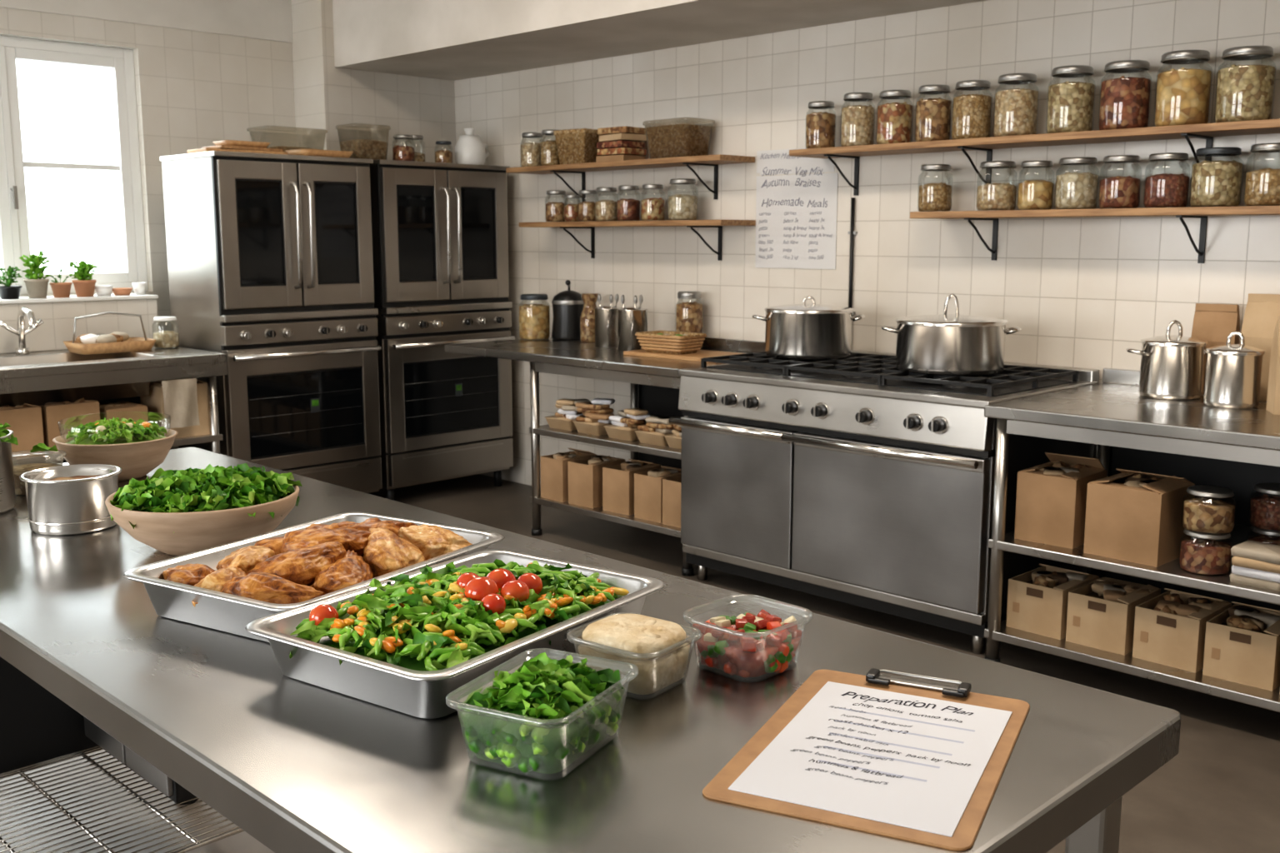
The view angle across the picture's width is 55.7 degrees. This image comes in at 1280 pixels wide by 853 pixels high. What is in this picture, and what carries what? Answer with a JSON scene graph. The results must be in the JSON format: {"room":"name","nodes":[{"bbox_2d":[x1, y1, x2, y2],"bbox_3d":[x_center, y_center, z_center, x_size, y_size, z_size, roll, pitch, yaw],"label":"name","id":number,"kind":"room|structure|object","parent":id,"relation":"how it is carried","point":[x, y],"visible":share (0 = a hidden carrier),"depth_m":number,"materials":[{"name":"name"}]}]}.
{"room":"commercial kitchen","nodes":[
{"label":"commercial kitchen","id":0,"kind":"room"},
{"bbox_2d":[0,0,295,449],"bbox_3d":[-3.881,-0.869,5.117,0.212,3.000,7.050,9,12,44],"label":"wall","id":1,"kind":"structure","parent":0,"point":[207,72],"depth_m":6.35,"materials":[{"name":"tile"}]},
{"bbox_2d":[0,35,148,294],"bbox_3d":[-3.157,-1.238,5.764,0.141,1.230,1.560,9,12,44],"label":"window","id":2,"kind":"structure","parent":1,"relation":"in","point":[14,230],"depth_m":6.00,"materials":[{"name":"white paint"}]},
{"bbox_2d":[0,293,158,354],"bbox_3d":[-3.224,-0.443,5.484,0.320,0.245,2.000,9,12,44],"label":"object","id":3,"kind":"object","parent":1,"relation":"attached to","point":[57,315],"visible":0.76,"depth_m":5.79,"materials":[{"name":"tile"}]},
{"bbox_2d":[19,250,50,298],"bbox_3d":[-2.872,-0.722,5.759,0.136,0.222,0.152,9,12,44],"label":"potted herb","id":4,"kind":"object","parent":3,"relation":"on","point":[36,284],"visible":1,"depth_m":5.73,"materials":[{"name":"plant"}]},
{"bbox_2d":[67,260,99,296],"bbox_3d":[-2.706,-0.722,5.909,0.138,0.175,0.126,2,9,12],"label":"potted herb","id":5,"kind":"object","parent":3,"relation":"on","point":[84,286],"visible":1,"depth_m":5.88,"materials":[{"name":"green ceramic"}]},
{"bbox_2d":[290,0,455,163],"bbox_3d":[-1.517,-1.178,7.098,0.320,3.000,0.870,9,12,44],"label":"wall","id":6,"kind":"structure","parent":0,"point":[327,97],"depth_m":6.74,"materials":[{"name":"tile"}]},
{"bbox_2d":[0,474,1279,852],"bbox_3d":[-0.661,1.159,2.174,9.320,0.100,7.450,9,12,44],"label":"floor","id":7,"kind":"structure","parent":0,"point":[1220,793],"depth_m":3.40,"materials":[{"name":"concrete"}]},
{"bbox_2d":[0,345,227,464],"bbox_3d":[-2.871,0.177,5.223,0.720,0.900,2.000,9,12,44],"label":"countertop","id":8,"kind":"structure","parent":7,"relation":"on","point":[37,378],"depth_m":5.36,"materials":[{"name":"metal"}]},
{"bbox_2d":[0,306,43,354],"bbox_3d":[-2.810,-0.432,5.492,0.173,0.221,0.197,-3,9,-16],"label":"faucet","id":9,"kind":"object","parent":8,"relation":"on","point":[21,332],"visible":1,"depth_m":5.52,"materials":[{"name":"metal"}]},
{"bbox_2d":[0,403,44,457],"bbox_3d":[-2.687,0.006,5.154,0.240,0.219,0.201,9,12,44],"label":"cardboard box","id":10,"kind":"object","parent":8,"relation":"on","point":[25,422],"visible":0.83,"depth_m":5.09,"materials":[{"name":"brown"}]},
{"bbox_2d":[38,397,99,453],"bbox_3d":[-2.524,-0.019,5.314,0.240,0.219,0.220,9,12,44],"label":"cardboard box","id":11,"kind":"object","parent":8,"relation":"on","point":[59,418],"visible":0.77,"depth_m":5.20,"materials":[{"name":"brown"}]},
{"bbox_2d":[63,311,156,354],"bbox_3d":[-2.496,-0.447,5.706,0.240,0.185,0.360,9,12,44],"label":"basket","id":12,"kind":"object","parent":8,"relation":"on","point":[117,342],"visible":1,"depth_m":5.63,"materials":[{"name":"wicker"}]},
{"bbox_2d":[99,400,148,422],"bbox_3d":[-2.362,-0.022,5.479,0.240,0.175,0.180,9,12,44],"label":"cardboard box","id":13,"kind":"object","parent":8,"relation":"on","point":[122,409],"visible":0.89,"depth_m":5.41,"materials":[{"name":"brown"}]},
{"bbox_2d":[140,378,209,438],"bbox_3d":[-2.171,-0.095,5.660,0.240,0.263,0.221,9,12,44],"label":"cardboard box","id":14,"kind":"object","parent":8,"relation":"on","point":[154,402],"visible":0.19,"depth_m":5.61,"materials":[{"name":"brown"}]},
{"bbox_2d":[161,378,199,429],"bbox_3d":[-2.065,-0.104,5.453,0.016,0.216,0.162,9,12,44],"label":"hanging towel","id":15,"kind":"object","parent":8,"relation":"hanging from","point":[180,397],"visible":0.99,"depth_m":5.45,"materials":[{"name":"fabric"}]},
{"bbox_2d":[160,150,382,494],"bbox_3d":[-1.835,-0.437,6.165,0.635,1.822,0.847,9,12,44],"label":"double oven","id":16,"kind":"object","parent":7,"relation":"on","point":[270,263],"visible":0.91,"depth_m":5.91,"materials":[{"name":"metal"}]},
{"bbox_2d":[187,140,288,154],"bbox_3d":[-1.933,-1.339,5.841,0.211,0.062,0.420,9,12,44],"label":"cutting boards","id":17,"kind":"object","parent":16,"relation":"on","point":[224,145],"visible":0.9,"depth_m":5.77,"materials":[{"name":"brown wood"}]},
{"bbox_2d":[247,125,327,151],"bbox_3d":[-1.810,-1.452,6.243,0.231,0.160,0.357,9,12,44],"label":"plastic tub","id":18,"kind":"object","parent":16,"relation":"on","point":[315,139],"visible":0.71,"depth_m":6.32,"materials":[{"name":"plastic"}]},
{"bbox_2d":[369,159,514,500],"bbox_3d":[-1.209,-0.533,6.784,0.635,1.822,0.847,9,12,44],"label":"double oven","id":19,"kind":"object","parent":7,"relation":"on","point":[440,240],"visible":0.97,"depth_m":6.54,"materials":[{"name":"metal"}]},
{"bbox_2d":[335,123,390,159],"bbox_3d":[-1.457,-1.490,6.394,0.210,0.190,0.231,9,12,44],"label":"plastic tub","id":20,"kind":"object","parent":19,"relation":"on","point":[373,144],"visible":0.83,"depth_m":6.38,"materials":[{"name":"plastic"}]},
{"bbox_2d":[455,128,489,164],"bbox_3d":[-0.940,-1.565,6.808,0.200,0.210,0.170,-1,9,-9],"label":"ceramic pitcher","id":21,"kind":"object","parent":19,"relation":"on","point":[469,149],"visible":0.89,"depth_m":6.74,"materials":[{"name":"white"}]},
{"bbox_2d":[0,447,1180,852],"bbox_3d":[-0.563,0.677,2.017,2.493,0.900,0.845,9,12,44],"label":"prep table","id":22,"kind":"object","parent":7,"relation":"on","point":[88,663],"visible":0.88,"depth_m":1.35,"materials":[{"name":"metal"}]},
{"bbox_2d":[0,422,18,514],"bbox_3d":[-1.334,0.076,2.350,0.258,0.186,0.224,9,12,44],"label":"stock pot","id":23,"kind":"object","parent":22,"relation":"on","point":[7,497],"visible":1,"depth_m":2.35,"materials":[{"name":"metal"}]},
{"bbox_2d":[11,443,65,496],"bbox_3d":[-1.280,0.087,2.554,0.132,0.101,0.132,9,12,44],"label":"tub","id":24,"kind":"object","parent":22,"relation":"on","point":[55,458],"visible":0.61,"depth_m":2.56,"materials":[{"name":"clear plastic"}]},
{"bbox_2d":[19,464,122,535],"bbox_3d":[-1.046,0.135,2.240,0.172,0.103,0.172,9,12,44],"label":"pot","id":25,"kind":"object","parent":22,"relation":"on","point":[67,500],"visible":0.93,"depth_m":2.18,"materials":[{"name":"silver metal"}]},
{"bbox_2d":[52,417,178,481],"bbox_3d":[-1.167,0.046,2.705,0.258,0.135,0.258,9,12,44],"label":"mixing bowl","id":26,"kind":"object","parent":22,"relation":"on","point":[139,447],"visible":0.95,"depth_m":2.64,"materials":[{"name":"beige ceramic"}]},
{"bbox_2d":[105,463,302,555],"bbox_3d":[-0.753,0.137,2.100,0.316,0.142,0.316,0,9,3],"label":"salad bowl","id":27,"kind":"object","parent":22,"relation":"on","point":[175,512],"visible":1,"depth_m":2.01,"materials":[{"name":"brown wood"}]},
{"bbox_2d":[123,512,504,642],"bbox_3d":[-0.470,0.206,1.810,0.348,0.096,0.468,5,10,31],"label":"steel tray","id":28,"kind":"object","parent":22,"relation":"on","point":[227,587],"visible":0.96,"depth_m":1.73,"materials":[{"name":"silver metal"}]},
{"bbox_2d":[245,549,664,719],"bbox_3d":[-0.224,0.238,1.566,0.336,0.106,0.468,6,11,35],"label":"steel tray","id":29,"kind":"object","parent":22,"relation":"on","point":[402,643],"visible":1,"depth_m":1.47,"materials":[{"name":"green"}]},
{"bbox_2d":[445,648,638,781],"bbox_3d":[-0.099,0.293,1.269,0.143,0.090,0.185,4,10,27],"label":"container","id":30,"kind":"object","parent":22,"relation":"on","point":[539,713],"visible":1,"depth_m":1.23,"materials":[{"name":"plastic"}]},
{"bbox_2d":[566,612,700,699],"bbox_3d":[-0.007,0.272,1.460,0.134,0.072,0.122,7,11,37],"label":"container","id":31,"kind":"object","parent":22,"relation":"on","point":[661,651],"visible":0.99,"depth_m":1.43,"materials":[{"name":"plastic"}]},
{"bbox_2d":[683,594,812,683],"bbox_3d":[0.134,0.266,1.516,0.130,0.068,0.136,9,12,44],"label":"container","id":32,"kind":"object","parent":22,"relation":"on","point":[747,646],"visible":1,"depth_m":1.49,"materials":[{"name":"plastic"}]},
{"bbox_2d":[702,668,1029,851],"bbox_3d":[0.253,0.330,1.278,0.256,0.015,0.383,4,10,25],"label":"clipboard","id":33,"kind":"object","parent":22,"relation":"on","point":[923,763],"visible":1,"depth_m":1.24,"materials":[{"name":"white paper"}]},
{"bbox_2d":[445,336,769,576],"bbox_3d":[-0.123,0.071,5.937,1.685,0.890,0.787,9,12,44],"label":"work table","id":34,"kind":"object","parent":7,"relation":"on","point":[655,382],"depth_m":5.69,"materials":[{"name":"metal"}]},
{"bbox_2d":[519,294,549,339],"bbox_3d":[-0.566,-0.588,6.492,0.170,0.239,0.170,-6,11,-34],"label":"jar","id":35,"kind":"object","parent":34,"relation":"on","point":[533,318],"visible":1,"depth_m":6.43,"materials":[{"name":"clear glass"}]},
{"bbox_2d":[544,399,590,430],"bbox_3d":[-0.325,-0.060,5.788,0.202,0.135,0.184,8,12,42],"label":"packets","id":36,"kind":"object","parent":34,"relation":"on","point":[563,418],"visible":0.8,"depth_m":5.73,"materials":[{"name":"cardboard"}]},
{"bbox_2d":[551,280,584,340],"bbox_3d":[-0.378,-0.625,6.476,0.190,0.319,0.190,0,9,1],"label":"coffee grinder","id":37,"kind":"object","parent":34,"relation":"on","point":[567,306],"visible":0.91,"depth_m":6.41,"materials":[{"name":"black plastic"}]},
{"bbox_2d":[540,447,596,502],"bbox_3d":[-0.342,0.228,5.858,0.221,0.223,0.165,-8,12,-43],"label":"cardboard box","id":38,"kind":"object","parent":34,"relation":"on","point":[554,467],"visible":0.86,"depth_m":5.78,"materials":[{"name":"brown"}]},
{"bbox_2d":[580,293,597,342],"bbox_3d":[-0.262,-0.569,6.331,0.108,0.252,0.108,9,12,44],"label":"glass bottle","id":39,"kind":"object","parent":34,"relation":"on","point":[587,316],"visible":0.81,"depth_m":6.29,"materials":[{"name":"glass"}]},
{"bbox_2d":[572,398,614,435],"bbox_3d":[-0.193,-0.050,5.655,0.184,0.156,0.223,-8,12,-43],"label":"packets","id":40,"kind":"object","parent":34,"relation":"on","point":[596,414],"visible":0.95,"depth_m":5.61,"materials":[{"name":"cardboard"}]},
{"bbox_2d":[567,455,625,508],"bbox_3d":[-0.203,0.249,5.730,0.165,0.221,0.220,8,12,42],"label":"cardboard box","id":41,"kind":"object","parent":34,"relation":"on","point":[585,476],"visible":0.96,"depth_m":5.65,"materials":[{"name":"brown"}]},
{"bbox_2d":[594,294,622,347],"bbox_3d":[-0.160,-0.530,6.053,0.148,0.262,0.160,8,12,41],"label":"utensil canister","id":42,"kind":"object","parent":34,"relation":"on","point":[606,317],"visible":0.94,"depth_m":6.00,"materials":[{"name":"metal"}]},
{"bbox_2d":[603,408,650,441],"bbox_3d":[-0.039,-0.016,5.504,0.184,0.135,0.211,-9,12,-44],"label":"packets","id":43,"kind":"object","parent":34,"relation":"on","point":[623,427],"visible":0.94,"depth_m":5.45,"materials":[{"name":"cardboard"}]},
{"bbox_2d":[602,459,661,515],"bbox_3d":[-0.036,0.273,5.588,0.165,0.217,0.221,8,12,42],"label":"cardboard box","id":44,"kind":"object","parent":34,"relation":"on","point":[617,480],"visible":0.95,"depth_m":5.51,"materials":[{"name":"brown"}]},
{"bbox_2d":[617,295,648,351],"bbox_3d":[-0.032,-0.501,5.850,0.152,0.267,0.162,-7,12,-39],"label":"utensil canister","id":45,"kind":"object","parent":34,"relation":"on","point":[631,320],"visible":0.96,"depth_m":5.80,"materials":[{"name":"metal"}]},
{"bbox_2d":[634,415,680,446],"bbox_3d":[0.095,0.015,5.373,0.198,0.114,0.184,9,12,44],"label":"packets","id":46,"kind":"object","parent":34,"relation":"on","point":[653,432],"visible":0.73,"depth_m":5.32,"materials":[{"name":"cardboard"}]},
{"bbox_2d":[634,465,681,523],"bbox_3d":[0.110,0.295,5.439,0.165,0.221,0.220,9,12,44],"label":"cardboard box","id":47,"kind":"object","parent":34,"relation":"on","point":[648,484],"visible":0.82,"depth_m":5.37,"materials":[{"name":"brown"}]},
{"bbox_2d":[662,475,680,528],"bbox_3d":[0.234,0.314,5.310,0.220,0.222,0.165,-9,12,-44],"label":"cardboard box","id":48,"kind":"object","parent":34,"relation":"on","point":[671,486],"visible":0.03,"depth_m":5.26,"materials":[{"name":"brown"}]},
{"bbox_2d":[623,349,744,363],"bbox_3d":[0.226,-0.330,5.559,0.550,0.018,0.300,8,12,42],"label":"chopping board","id":49,"kind":"object","parent":34,"relation":"on","point":[697,357],"visible":0.4,"depth_m":5.49,"materials":[{"name":"brown wood"}]},
{"bbox_2d":[635,330,706,354],"bbox_3d":[0.141,-0.387,5.579,0.300,0.088,0.200,8,12,42],"label":"wicker basket","id":50,"kind":"object","parent":49,"relation":"on","point":[658,342],"visible":1,"depth_m":5.51,"materials":[{"name":"brown wicker"}]},
{"bbox_2d":[675,291,702,349],"bbox_3d":[0.240,-0.516,5.902,0.135,0.279,0.135,0,9,-2],"label":"glass jar","id":51,"kind":"object","parent":34,"relation":"on","point":[689,315],"visible":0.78,"depth_m":5.85,"materials":[{"name":"clear glass"}]},
{"bbox_2d":[669,350,1099,654],"bbox_3d":[0.923,0.222,4.805,1.400,0.940,0.889,9,12,44],"label":"gas range","id":52,"kind":"object","parent":7,"relation":"on","point":[858,479],"visible":0.81,"depth_m":4.44,"materials":[{"name":"metal"}]},
{"bbox_2d":[752,295,864,359],"bbox_3d":[0.700,-0.418,5.037,0.368,0.248,0.368,-8,12,-42],"label":"stock pot","id":53,"kind":"object","parent":52,"relation":"on","point":[807,331],"visible":1,"depth_m":4.89,"materials":[{"name":"metal"}]},
{"bbox_2d":[881,294,1020,375],"bbox_3d":[1.149,-0.349,4.486,0.401,0.283,0.401,-8,12,-40],"label":"stock pot","id":54,"kind":"object","parent":52,"relation":"on","point":[944,344],"visible":1,"depth_m":4.33,"materials":[{"name":"metal"}]},
{"bbox_2d":[984,382,1279,712],"bbox_3d":[2.345,0.462,3.429,2.575,0.890,0.887,9,12,44],"label":"work table","id":55,"kind":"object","parent":7,"relation":"on","point":[1236,450],"depth_m":3.85,"materials":[{"name":"metal"}]},
{"bbox_2d":[1005,564,1099,639],"bbox_3d":[1.396,0.582,4.102,0.252,0.185,0.195,-8,12,-43],"label":"cardboard box","id":56,"kind":"object","parent":55,"relation":"on","point":[1037,599],"visible":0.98,"depth_m":4.03,"materials":[{"name":"brown"}]},
{"bbox_2d":[1014,452,1107,549],"bbox_3d":[1.400,0.237,4.031,0.201,0.269,0.241,8,12,43],"label":"cardboard box","id":57,"kind":"object","parent":55,"relation":"on","point":[1051,501],"visible":0.99,"depth_m":3.95,"materials":[{"name":"brown cardboard"}]},
{"bbox_2d":[1065,577,1160,655],"bbox_3d":[1.545,0.607,3.955,0.252,0.182,0.195,-9,12,-44],"label":"cardboard box","id":58,"kind":"object","parent":55,"relation":"on","point":[1101,612],"visible":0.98,"depth_m":3.88,"materials":[{"name":"brown cardboard"}]},
{"bbox_2d":[1083,468,1194,567],"bbox_3d":[1.577,0.277,3.829,0.241,0.251,0.236,-8,12,-43],"label":"cardboard box","id":59,"kind":"object","parent":55,"relation":"on","point":[1134,517],"visible":1,"depth_m":3.75,"materials":[{"name":"brown cardboard"}]},
{"bbox_2d":[1126,320,1207,400],"bbox_3d":[1.817,-0.232,4.136,0.279,0.263,0.214,-6,11,-33],"label":"stockpot","id":60,"kind":"object","parent":55,"relation":"on","point":[1172,367],"visible":0.93,"depth_m":4.06,"materials":[{"name":"metal"}]},
{"bbox_2d":[1132,588,1231,673],"bbox_3d":[1.700,0.628,3.801,0.252,0.186,0.195,-8,12,-43],"label":"cardboard box","id":61,"kind":"object","parent":55,"relation":"on","point":[1170,627],"visible":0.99,"depth_m":3.73,"materials":[{"name":"brown cardboard"}]},
{"bbox_2d":[1179,528,1231,574],"bbox_3d":[1.697,0.371,3.636,0.145,0.124,0.145,-3,9,-16],"label":"jar","id":62,"kind":"object","parent":55,"relation":"on","point":[1204,555],"visible":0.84,"depth_m":3.59,"materials":[{"name":"clear glass"}]},
{"bbox_2d":[1182,485,1234,534],"bbox_3d":[1.697,0.247,3.617,0.145,0.124,0.145,6,11,35],"label":"jar","id":63,"kind":"object","parent":62,"relation":"on","point":[1201,515],"visible":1,"depth_m":3.57,"materials":[{"name":"clear glass"}]},
{"bbox_2d":[1190,303,1239,394],"bbox_3d":[1.993,-0.268,4.207,0.140,0.313,0.075,7,11,39],"label":"paper bag","id":64,"kind":"object","parent":55,"relation":"on","point":[1212,323],"visible":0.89,"depth_m":4.17,"materials":[{"name":"paper"}]},
{"bbox_2d":[1203,330,1264,409],"bbox_3d":[1.916,-0.187,3.914,0.176,0.243,0.176,9,12,44],"label":"stockpot","id":65,"kind":"object","parent":55,"relation":"on","point":[1233,372],"visible":1,"depth_m":3.85,"materials":[{"name":"metal"}]},
{"bbox_2d":[1202,601,1279,691],"bbox_3d":[1.849,0.651,3.654,0.195,0.187,0.252,8,12,43],"label":"cardboard box","id":66,"kind":"object","parent":55,"relation":"on","point":[1242,641],"visible":1,"depth_m":3.58,"materials":[{"name":"brown cardboard"}]},
{"bbox_2d":[1230,540,1279,591],"bbox_3d":[1.804,0.402,3.506,0.154,0.106,0.136,9,12,44],"label":"folded towels","id":67,"kind":"object","parent":55,"relation":"on","point":[1257,564],"visible":1,"depth_m":3.47,"materials":[{"name":"fabric"}]},
{"bbox_2d":[1240,293,1279,401],"bbox_3d":[2.105,-0.267,4.065,0.095,0.354,0.150,-7,11,-39],"label":"paper bag","id":68,"kind":"object","parent":55,"relation":"on","point":[1262,311],"visible":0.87,"depth_m":4.04,"materials":[{"name":"paper"}]},
{"bbox_2d":[1248,525,1279,545],"bbox_3d":[1.916,0.365,3.671,0.145,0.124,0.145,-5,10,-30],"label":"jar","id":69,"kind":"object","parent":55,"relation":"on","point":[1272,537],"visible":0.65,"depth_m":3.64,"materials":[{"name":"clear glass"}]},
{"bbox_2d":[1250,483,1279,530],"bbox_3d":[1.916,0.242,3.652,0.145,0.124,0.145,-2,9,-12],"label":"jar","id":70,"kind":"object","parent":69,"relation":"on","point":[1264,510],"visible":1,"depth_m":3.62,"materials":[{"name":"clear glass"}]},
{"bbox_2d":[1265,315,1279,414],"bbox_3d":[2.036,-0.191,3.746,0.140,0.303,0.115,3,9,16],"label":"paper bag","id":71,"kind":"object","parent":55,"relation":"on","point":[1273,388],"visible":1,"depth_m":3.75,"materials":[{"name":"paper"}]},
{"bbox_2d":[332,0,987,80],"bbox_3d":[1.549,-1.872,3.938,8.920,0.655,0.800,9,12,44],"label":"ceiling beam","id":72,"kind":"structure","parent":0,"point":[453,40],"depth_m":5.70,"materials":[{"name":"white paint"}]},
{"bbox_2d":[454,0,1279,574],"bbox_3d":[1.902,-0.768,4.468,9.320,3.000,0.200,9,12,44],"label":"wall","id":73,"kind":"structure","parent":0,"point":[1081,292],"depth_m":5.11,"materials":[{"name":"tile"}]},
{"bbox_2d":[505,154,754,202],"bbox_3d":[-0.092,-1.229,6.091,1.530,0.190,0.249,9,12,44],"label":"wall shelf","id":74,"kind":"object","parent":73,"relation":"attached to","point":[705,160],"visible":0.96,"depth_m":5.89,"materials":[{"name":"brown wood"}]},
{"bbox_2d":[553,128,602,164],"bbox_3d":[-0.300,-1.443,6.277,0.220,0.176,0.200,7,11,39],"label":"box","id":75,"kind":"object","parent":74,"relation":"on","point":[579,145],"visible":0.66,"depth_m":6.20,"materials":[{"name":"wicker"}]},
{"bbox_2d":[595,125,646,162],"bbox_3d":[-0.089,-1.408,6.068,0.218,0.166,0.184,9,12,44],"label":"stacked boxes","id":76,"kind":"object","parent":74,"relation":"on","point":[619,143],"visible":0.91,"depth_m":6.01,"materials":[{"name":"cardboard"}]},
{"bbox_2d":[642,117,714,159],"bbox_3d":[0.184,-1.368,5.784,0.315,0.180,0.210,9,12,44],"label":"tub","id":77,"kind":"object","parent":74,"relation":"on","point":[687,137],"visible":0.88,"depth_m":5.72,"materials":[{"name":"clear plastic"}]},
{"bbox_2d":[519,220,755,260],"bbox_3d":[-0.053,-0.936,6.098,1.440,0.190,0.249,9,12,44],"label":"wall shelf","id":78,"kind":"object","parent":73,"relation":"attached to","point":[688,223],"visible":1,"depth_m":5.87,"materials":[{"name":"brown wood"}]},
{"bbox_2d":[640,184,664,219],"bbox_3d":[0.064,-1.098,5.948,0.120,0.174,0.120,3,9,19],"label":"glass jar","id":79,"kind":"object","parent":78,"relation":"on","point":[652,208],"visible":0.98,"depth_m":5.90,"materials":[{"name":"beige glass"}]},
{"bbox_2d":[668,178,697,219],"bbox_3d":[0.205,-1.086,5.806,0.145,0.194,0.145,1,9,7],"label":"glass jar","id":80,"kind":"object","parent":78,"relation":"on","point":[681,207],"visible":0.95,"depth_m":5.75,"materials":[{"name":"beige glass"}]},
{"bbox_2d":[701,337,764,352],"bbox_3d":[0.151,-0.438,6.135,1.685,0.055,0.017,9,12,44],"label":"trim","id":81,"kind":"structure","parent":73,"relation":"attached to","point":[745,346],"depth_m":5.83,"materials":[{"name":"metal"}]},
{"bbox_2d":[755,148,838,269],"bbox_3d":[0.704,-0.987,5.497,0.460,0.535,0.004,9,12,44],"label":"menu poster","id":82,"kind":"object","parent":73,"relation":"attached to","point":[796,215],"visible":0.98,"depth_m":5.50,"materials":[{"name":"white paper"}]},
{"bbox_2d":[789,119,1279,195],"bbox_3d":[1.997,-0.907,4.027,3.600,0.190,0.249,9,12,44],"label":"wall shelf","id":83,"kind":"object","parent":73,"relation":"attached to","point":[1204,131],"visible":0.84,"depth_m":4.44,"materials":[{"name":"brown wood"}]},
{"bbox_2d":[805,100,835,149],"bbox_3d":[0.774,-1.286,5.192,0.130,0.199,0.130,3,9,16],"label":"glass jar","id":84,"kind":"object","parent":83,"relation":"on","point":[820,127],"visible":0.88,"depth_m":5.14,"materials":[{"name":"brown glass"}]},
{"bbox_2d":[840,92,874,146],"bbox_3d":[0.909,-1.275,5.058,0.140,0.219,0.140,0,9,1],"label":"glass jar","id":85,"kind":"object","parent":83,"relation":"on","point":[857,121],"visible":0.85,"depth_m":5.01,"materials":[{"name":"beige glass"}]},
{"bbox_2d":[876,90,912,144],"bbox_3d":[1.036,-1.253,4.932,0.145,0.214,0.145,2,9,11],"label":"glass jar","id":86,"kind":"object","parent":83,"relation":"on","point":[894,119],"visible":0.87,"depth_m":4.88,"materials":[{"name":"brown glass"}]},
{"bbox_2d":[915,85,951,141],"bbox_3d":[1.163,-1.236,4.806,0.140,0.219,0.140,-7,11,-39],"label":"glass jar","id":87,"kind":"object","parent":83,"relation":"on","point":[932,115],"visible":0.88,"depth_m":4.75,"materials":[{"name":"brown glass"}]},
{"bbox_2d":[951,80,991,139],"bbox_3d":[1.283,-1.219,4.687,0.150,0.221,0.150,1,9,8],"label":"glass jar","id":88,"kind":"object","parent":83,"relation":"on","point":[972,112],"visible":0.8,"depth_m":4.63,"materials":[{"name":"beige glass"}]},
{"bbox_2d":[994,73,1038,136],"bbox_3d":[1.414,-1.202,4.557,0.160,0.229,0.160,4,10,24],"label":"glass jar","id":89,"kind":"object","parent":83,"relation":"on","point":[1016,109],"visible":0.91,"depth_m":4.50,"materials":[{"name":"beige glass"}]},
{"bbox_2d":[1046,65,1094,133],"bbox_3d":[1.566,-1.182,4.407,0.165,0.236,0.165,5,10,29],"label":"glass jar","id":90,"kind":"object","parent":83,"relation":"on","point":[1070,108],"visible":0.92,"depth_m":4.35,"materials":[{"name":"beige glass"}]},
{"bbox_2d":[1099,60,1150,129],"bbox_3d":[1.708,-1.160,4.267,0.170,0.234,0.170,-1,9,-5],"label":"glass jar","id":91,"kind":"object","parent":83,"relation":"on","point":[1124,102],"visible":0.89,"depth_m":4.21,"materials":[{"name":"red glass"}]},
{"bbox_2d":[1155,50,1211,126],"bbox_3d":[1.849,-1.144,4.126,0.175,0.247,0.175,5,10,30],"label":"glass jar","id":92,"kind":"object","parent":83,"relation":"on","point":[1182,94],"visible":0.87,"depth_m":4.06,"materials":[{"name":"yellow glass"}]},
{"bbox_2d":[1215,45,1275,122],"bbox_3d":[1.990,-1.119,3.987,0.175,0.239,0.175,-6,10,-32],"label":"glass jar","id":93,"kind":"object","parent":83,"relation":"on","point":[1244,92],"visible":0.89,"depth_m":3.92,"materials":[{"name":"beige glass"}]},
{"bbox_2d":[910,205,1279,263],"bbox_3d":[2.213,-0.607,3.856,2.990,0.190,0.249,9,12,44],"label":"wall shelf","id":94,"kind":"object","parent":73,"relation":"attached to","point":[1202,212],"visible":1,"depth_m":4.27,"materials":[{"name":"brown wood"}]},
{"bbox_2d":[918,164,951,211],"bbox_3d":[1.177,-0.950,4.836,0.135,0.184,0.135,3,9,17],"label":"glass jar","id":95,"kind":"object","parent":94,"relation":"on","point":[933,197],"visible":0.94,"depth_m":4.79,"materials":[{"name":"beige glass"}]},
{"bbox_2d":[976,160,1016,209],"bbox_3d":[1.368,-0.920,4.648,0.150,0.184,0.150,-8,12,-42],"label":"glass jar","id":96,"kind":"object","parent":94,"relation":"on","point":[993,196],"visible":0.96,"depth_m":4.60,"materials":[{"name":"beige glass"}]},
{"bbox_2d":[1017,160,1053,209],"bbox_3d":[1.481,-0.900,4.536,0.130,0.179,0.130,-8,12,-43],"label":"glass jar","id":97,"kind":"object","parent":94,"relation":"on","point":[1037,194],"visible":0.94,"depth_m":4.49,"materials":[{"name":"yellow glass"}]},
{"bbox_2d":[1055,157,1098,209],"bbox_3d":[1.595,-0.886,4.424,0.150,0.184,0.150,-8,12,-41],"label":"glass jar","id":98,"kind":"object","parent":94,"relation":"on","point":[1073,190],"visible":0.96,"depth_m":4.37,"materials":[{"name":"beige glass"}]},
{"bbox_2d":[1099,155,1139,208],"bbox_3d":[1.708,-0.868,4.312,0.140,0.184,0.140,7,11,39],"label":"glass jar","id":99,"kind":"object","parent":94,"relation":"on","point":[1117,192],"visible":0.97,"depth_m":4.26,"materials":[{"name":"brown glass"}]},
{"bbox_2d":[1144,152,1189,207],"bbox_3d":[1.824,-0.850,4.197,0.145,0.184,0.145,0,9,1],"label":"glass jar","id":100,"kind":"object","parent":94,"relation":"on","point":[1162,190],"visible":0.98,"depth_m":4.15,"materials":[{"name":"red glass"}]},
{"bbox_2d":[1190,147,1242,206],"bbox_3d":[1.941,-0.837,4.081,0.160,0.194,0.160,8,12,43],"label":"glass jar","id":101,"kind":"object","parent":94,"relation":"on","point":[1214,183],"visible":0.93,"depth_m":4.02,"materials":[{"name":"grey"}]},
{"bbox_2d":[1244,142,1279,205],"bbox_3d":[2.061,-0.821,3.962,0.150,0.199,0.150,3,9,20],"label":"glass jar","id":102,"kind":"object","parent":94,"relation":"on","point":[1262,186],"visible":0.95,"depth_m":3.92,"materials":[{"name":"beige glass"}]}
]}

